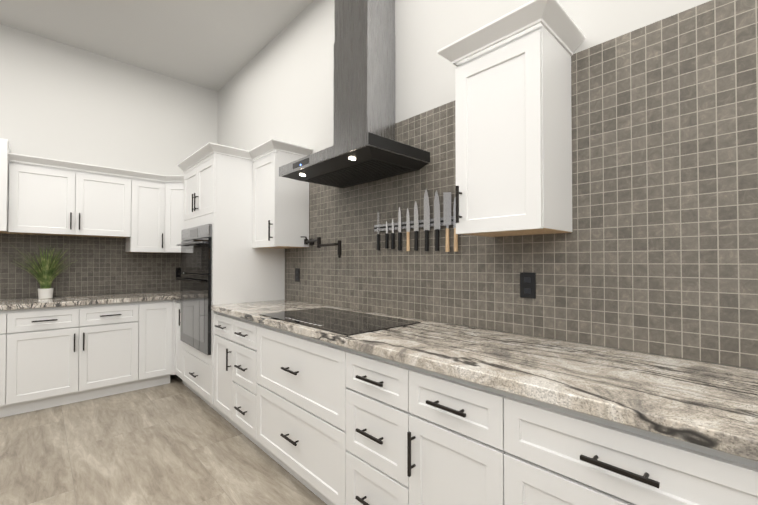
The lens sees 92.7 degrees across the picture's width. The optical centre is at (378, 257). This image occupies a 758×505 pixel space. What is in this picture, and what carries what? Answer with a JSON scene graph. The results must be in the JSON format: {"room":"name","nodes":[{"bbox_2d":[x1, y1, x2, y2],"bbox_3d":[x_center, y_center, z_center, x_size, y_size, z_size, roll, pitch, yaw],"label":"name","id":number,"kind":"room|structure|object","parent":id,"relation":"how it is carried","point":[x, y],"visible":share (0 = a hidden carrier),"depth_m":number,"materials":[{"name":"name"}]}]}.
{"room":"kitchen","nodes":[
{"label":"kitchen","id":0,"kind":"room"},
{"bbox_2d":[0,24,217,298],"bbox_3d":[-4.125,-0.435,2.810,5.500,3.470,0.100,1,-1,-43],"label":"wall","id":1,"kind":"structure","parent":0,"point":[61,101],"depth_m":3.82,"materials":[{"name":"grey paint"}]},
{"bbox_2d":[0,138,10,233],"bbox_3d":[-3.613,-0.617,2.890,0.912,0.784,0.463,1,-1,-43],"label":"upper cabinet","id":2,"kind":"object","parent":1,"relation":"attached to","point":[5,149],"visible":0.98,"depth_m":3.05,"materials":[{"name":"white wood"}]},
{"bbox_2d":[8,161,130,237],"bbox_3d":[-2.994,-0.525,3.551,0.892,0.619,0.348,1,-1,-43],"label":"upper cabinet","id":3,"kind":"object","parent":1,"relation":"attached to","point":[44,200],"visible":1,"depth_m":3.41,"materials":[{"name":"white wood"}]},
{"bbox_2d":[8,153,183,181],"bbox_3d":[-2.540,-0.866,3.545,1.544,0.060,0.358,1,-1,-43],"label":"crown molding","id":4,"kind":"structure","parent":3,"relation":"on","point":[14,157],"depth_m":3.51,"materials":[{"name":"white wood"}]},
{"bbox_2d":[0,233,182,298],"bbox_3d":[-4.091,0.038,2.761,5.492,0.678,0.008,1,-1,-43],"label":"tile backsplash","id":5,"kind":"structure","parent":1,"relation":"attached to","point":[105,265],"depth_m":3.75,"materials":[{"name":"tile"}]},
{"bbox_2d":[176,268,181,276],"bbox_3d":[-2.400,0.181,4.339,0.072,0.118,0.006,1,-1,-43],"label":"electrical outlet","id":6,"kind":"object","parent":5,"relation":"attached to","point":[178,272],"visible":0.73,"depth_m":4.33,"materials":[{"name":"black plastic"}]},
{"bbox_2d":[126,178,164,252],"bbox_3d":[-2.555,-0.442,3.962,0.313,0.774,0.348,1,-1,-43],"label":"upper cabinet","id":7,"kind":"object","parent":1,"relation":"attached to","point":[147,216],"visible":1,"depth_m":3.86,"materials":[{"name":"white wood"}]},
{"bbox_2d":[161,182,183,252],"bbox_3d":[-2.099,-0.439,4.178,0.650,0.774,0.658,1,-1,-43],"label":"upper cabinet","id":8,"kind":"object","parent":1,"relation":"attached to","point":[174,199],"visible":0.19,"depth_m":3.96,"materials":[{"name":"white wood"}]},
{"bbox_2d":[0,0,312,91],"bbox_3d":[-1.413,-2.259,0.024,5.600,0.100,7.910,1,-1,-43],"label":"ceiling","id":9,"kind":"structure","parent":0,"point":[216,45],"depth_m":3.41,"materials":[{"name":"grey paint"}]},
{"bbox_2d":[0,375,326,504],"bbox_3d":[-1.413,1.311,-0.025,5.600,0.100,7.910,1,-1,-43],"label":"floor","id":10,"kind":"structure","parent":0,"point":[175,441],"depth_m":2.34,"materials":[{"name":"ceramic"}]},
{"bbox_2d":[0,310,6,417],"bbox_3d":[-3.529,0.860,2.815,0.900,0.880,0.658,1,-1,-43],"label":"base cabinet","id":11,"kind":"object","parent":10,"relation":"on","point":[3,332],"visible":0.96,"depth_m":2.90,"materials":[{"name":"white wood"}]},
{"bbox_2d":[6,302,138,415],"bbox_3d":[-2.873,0.869,3.432,0.900,0.880,0.658,1,-1,-43],"label":"base cabinet","id":12,"kind":"object","parent":10,"relation":"on","point":[59,356],"visible":1,"depth_m":3.18,"materials":[{"name":"white wood"}]},
{"bbox_2d":[0,291,180,309],"bbox_3d":[-2.864,0.409,3.440,2.778,0.040,0.688,1,-1,-43],"label":"countertop","id":13,"kind":"structure","parent":12,"relation":"on","point":[23,303],"depth_m":3.33,"materials":[{"name":"grey stone"}]},
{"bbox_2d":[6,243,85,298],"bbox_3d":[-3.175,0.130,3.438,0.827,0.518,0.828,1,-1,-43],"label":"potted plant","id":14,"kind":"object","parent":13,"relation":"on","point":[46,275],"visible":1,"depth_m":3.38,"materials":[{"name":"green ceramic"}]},
{"bbox_2d":[137,300,176,389],"bbox_3d":[-2.216,0.877,4.074,0.938,0.880,0.623,1,-1,-43],"label":"base cabinet","id":15,"kind":"object","parent":10,"relation":"on","point":[156,347],"visible":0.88,"depth_m":3.64,"materials":[{"name":"white wood"}]},
{"bbox_2d":[177,301,191,390],"bbox_3d":[-1.773,0.874,3.847,0.603,0.880,0.315,1,-1,-43],"label":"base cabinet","id":16,"kind":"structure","parent":10,"relation":"on","point":[187,385],"depth_m":3.68,"materials":[{"name":"white wood"}]},
{"bbox_2d":[214,312,242,432],"bbox_3d":[-0.978,0.862,2.961,0.658,0.880,0.384,1,-1,-43],"label":"base cabinet","id":17,"kind":"object","parent":10,"relation":"on","point":[223,365],"visible":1,"depth_m":2.76,"materials":[{"name":"white wood"}]},
{"bbox_2d":[182,153,284,416],"bbox_3d":[-1.401,0.236,3.413,0.668,2.145,0.840,1,-1,-43],"label":"tall cabinet","id":18,"kind":"object","parent":10,"relation":"on","point":[218,192],"visible":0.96,"depth_m":3.07,"materials":[{"name":"white wood"}]},
{"bbox_2d":[176,224,211,354],"bbox_3d":[-1.444,0.265,3.372,0.630,1.060,0.770,1,-1,-43],"label":"wall oven","id":19,"kind":"object","parent":18,"relation":"in","point":[196,269],"visible":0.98,"depth_m":3.11,"materials":[{"name":"black glass"}]},
{"bbox_2d":[177,139,312,171],"bbox_3d":[-1.249,-0.870,3.251,0.689,0.060,1.306,1,-1,-43],"label":"crown molding","id":20,"kind":"structure","parent":18,"relation":"on","point":[210,148],"depth_m":2.97,"materials":[{"name":"white wood"}]},
{"bbox_2d":[233,317,266,453],"bbox_3d":[-0.712,0.858,2.679,0.658,0.880,0.392,1,-1,-43],"label":"base cabinet","id":21,"kind":"object","parent":10,"relation":"on","point":[245,383],"visible":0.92,"depth_m":2.47,"materials":[{"name":"white wood"}]},
{"bbox_2d":[256,324,348,504],"bbox_3d":[-0.258,0.852,2.196,0.658,0.880,0.933,1,-1,-43],"label":"base cabinet","id":22,"kind":"object","parent":10,"relation":"on","point":[301,413],"visible":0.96,"depth_m":1.92,"materials":[{"name":"white wood"}]},
{"bbox_2d":[211,299,757,460],"bbox_3d":[0.268,0.384,1.656,0.660,0.040,3.998,1,-1,-43],"label":"countertop","id":23,"kind":"structure","parent":22,"relation":"on","point":[711,405],"depth_m":1.12,"materials":[{"name":"grey stone"}]},
{"bbox_2d":[260,307,420,335],"bbox_3d":[-0.271,0.368,2.188,0.520,0.006,0.920,1,-1,-43],"label":"induction cooktop","id":24,"kind":"object","parent":23,"relation":"in","point":[343,322],"visible":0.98,"depth_m":2.09,"materials":[{"name":"black glass"}]},
{"bbox_2d":[346,348,411,504],"bbox_3d":[0.193,0.845,1.716,0.658,0.880,0.386,1,-1,-43],"label":"base cabinet","id":25,"kind":"object","parent":10,"relation":"on","point":[377,411],"visible":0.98,"depth_m":1.51,"materials":[{"name":"white wood"}]},
{"bbox_2d":[407,366,506,504],"bbox_3d":[0.458,0.841,1.434,0.658,0.880,0.387,1,-1,-43],"label":"base cabinet","id":26,"kind":"object","parent":10,"relation":"on","point":[456,452],"visible":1,"depth_m":1.23,"materials":[{"name":"white wood"}]},
{"bbox_2d":[504,392,757,504],"bbox_3d":[0.799,0.836,1.072,0.658,0.880,0.608,1,-1,-43],"label":"base cabinet","id":27,"kind":"object","parent":10,"relation":"on","point":[556,455],"visible":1,"depth_m":0.90,"materials":[{"name":"white wood"}]},
{"bbox_2d":[174,302,181,378],"bbox_3d":[-2.000,0.829,3.634,0.020,0.735,0.311,1,-1,-43],"label":"door","id":28,"kind":"structure","parent":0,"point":[178,357],"depth_m":3.67,"materials":[{"name":"white wood"}]},
{"bbox_2d":[217,0,755,369],"bbox_3d":[0.590,-0.448,1.883,0.100,3.470,7.910,1,-1,-43],"label":"wall","id":29,"kind":"structure","parent":0,"point":[280,86],"depth_m":2.83,"materials":[{"name":"grey paint"}]},
{"bbox_2d":[252,150,308,248],"bbox_3d":[-0.856,-0.462,3.076,0.348,0.759,0.410,1,-1,-43],"label":"upper cabinet","id":30,"kind":"object","parent":29,"relation":"attached to","point":[280,212],"visible":1,"depth_m":2.94,"materials":[{"name":"white wood"}]},
{"bbox_2d":[279,0,429,187],"bbox_3d":[-0.189,-1.347,2.288,0.488,1.654,0.912,1,-1,-43],"label":"range hood","id":31,"kind":"object","parent":29,"relation":"attached to","point":[366,147],"visible":1,"depth_m":2.24,"materials":[{"name":"silver metal"}]},
{"bbox_2d":[455,25,571,236],"bbox_3d":[0.568,-0.483,1.562,0.348,0.759,0.377,1,-1,-43],"label":"upper cabinet","id":32,"kind":"object","parent":29,"relation":"attached to","point":[513,127],"visible":1,"depth_m":1.45,"materials":[{"name":"white wood"}]},
{"bbox_2d":[437,0,584,65],"bbox_3d":[0.560,-0.893,1.561,0.369,0.060,0.489,1,-1,-43],"label":"crown molding","id":33,"kind":"structure","parent":32,"relation":"on","point":[554,19],"depth_m":1.42,"materials":[{"name":"white wood"}]},
{"bbox_2d":[285,0,757,369],"bbox_3d":[0.588,-0.251,1.804,0.008,1.230,7.802,1,-1,-43],"label":"tile backsplash","id":34,"kind":"structure","parent":29,"relation":"attached to","point":[655,251],"depth_m":1.41,"materials":[{"name":"tile"}]},
{"bbox_2d":[295,268,299,281],"bbox_3d":[-0.719,0.155,3.176,0.006,0.118,0.072,1,-1,-43],"label":"electrical outlet","id":35,"kind":"object","parent":34,"relation":"attached to","point":[297,274],"visible":1,"depth_m":3.17,"materials":[{"name":"black plastic"}]},
{"bbox_2d":[301,236,341,257],"bbox_3d":[-0.439,-0.085,2.752,0.185,0.181,0.596,1,-1,-43],"label":"pot filler","id":36,"kind":"object","parent":34,"relation":"attached to","point":[311,241],"visible":0.98,"depth_m":2.69,"materials":[{"name":"black metal"}]},
{"bbox_2d":[374,188,457,251],"bbox_3d":[0.202,-0.214,2.180,0.033,0.370,0.680,1,-1,-43],"label":"rack","id":37,"kind":"object","parent":34,"relation":"attached to","point":[437,222],"visible":0.96,"depth_m":2.09,"materials":[{"name":"silver metal"}]},
{"bbox_2d":[520,272,535,298],"bbox_3d":[0.690,0.129,1.678,0.006,0.118,0.072,1,-1,-43],"label":"electrical outlet","id":38,"kind":"object","parent":34,"relation":"attached to","point":[527,285],"visible":1,"depth_m":1.68,"materials":[{"name":"black plastic"}]}
]}

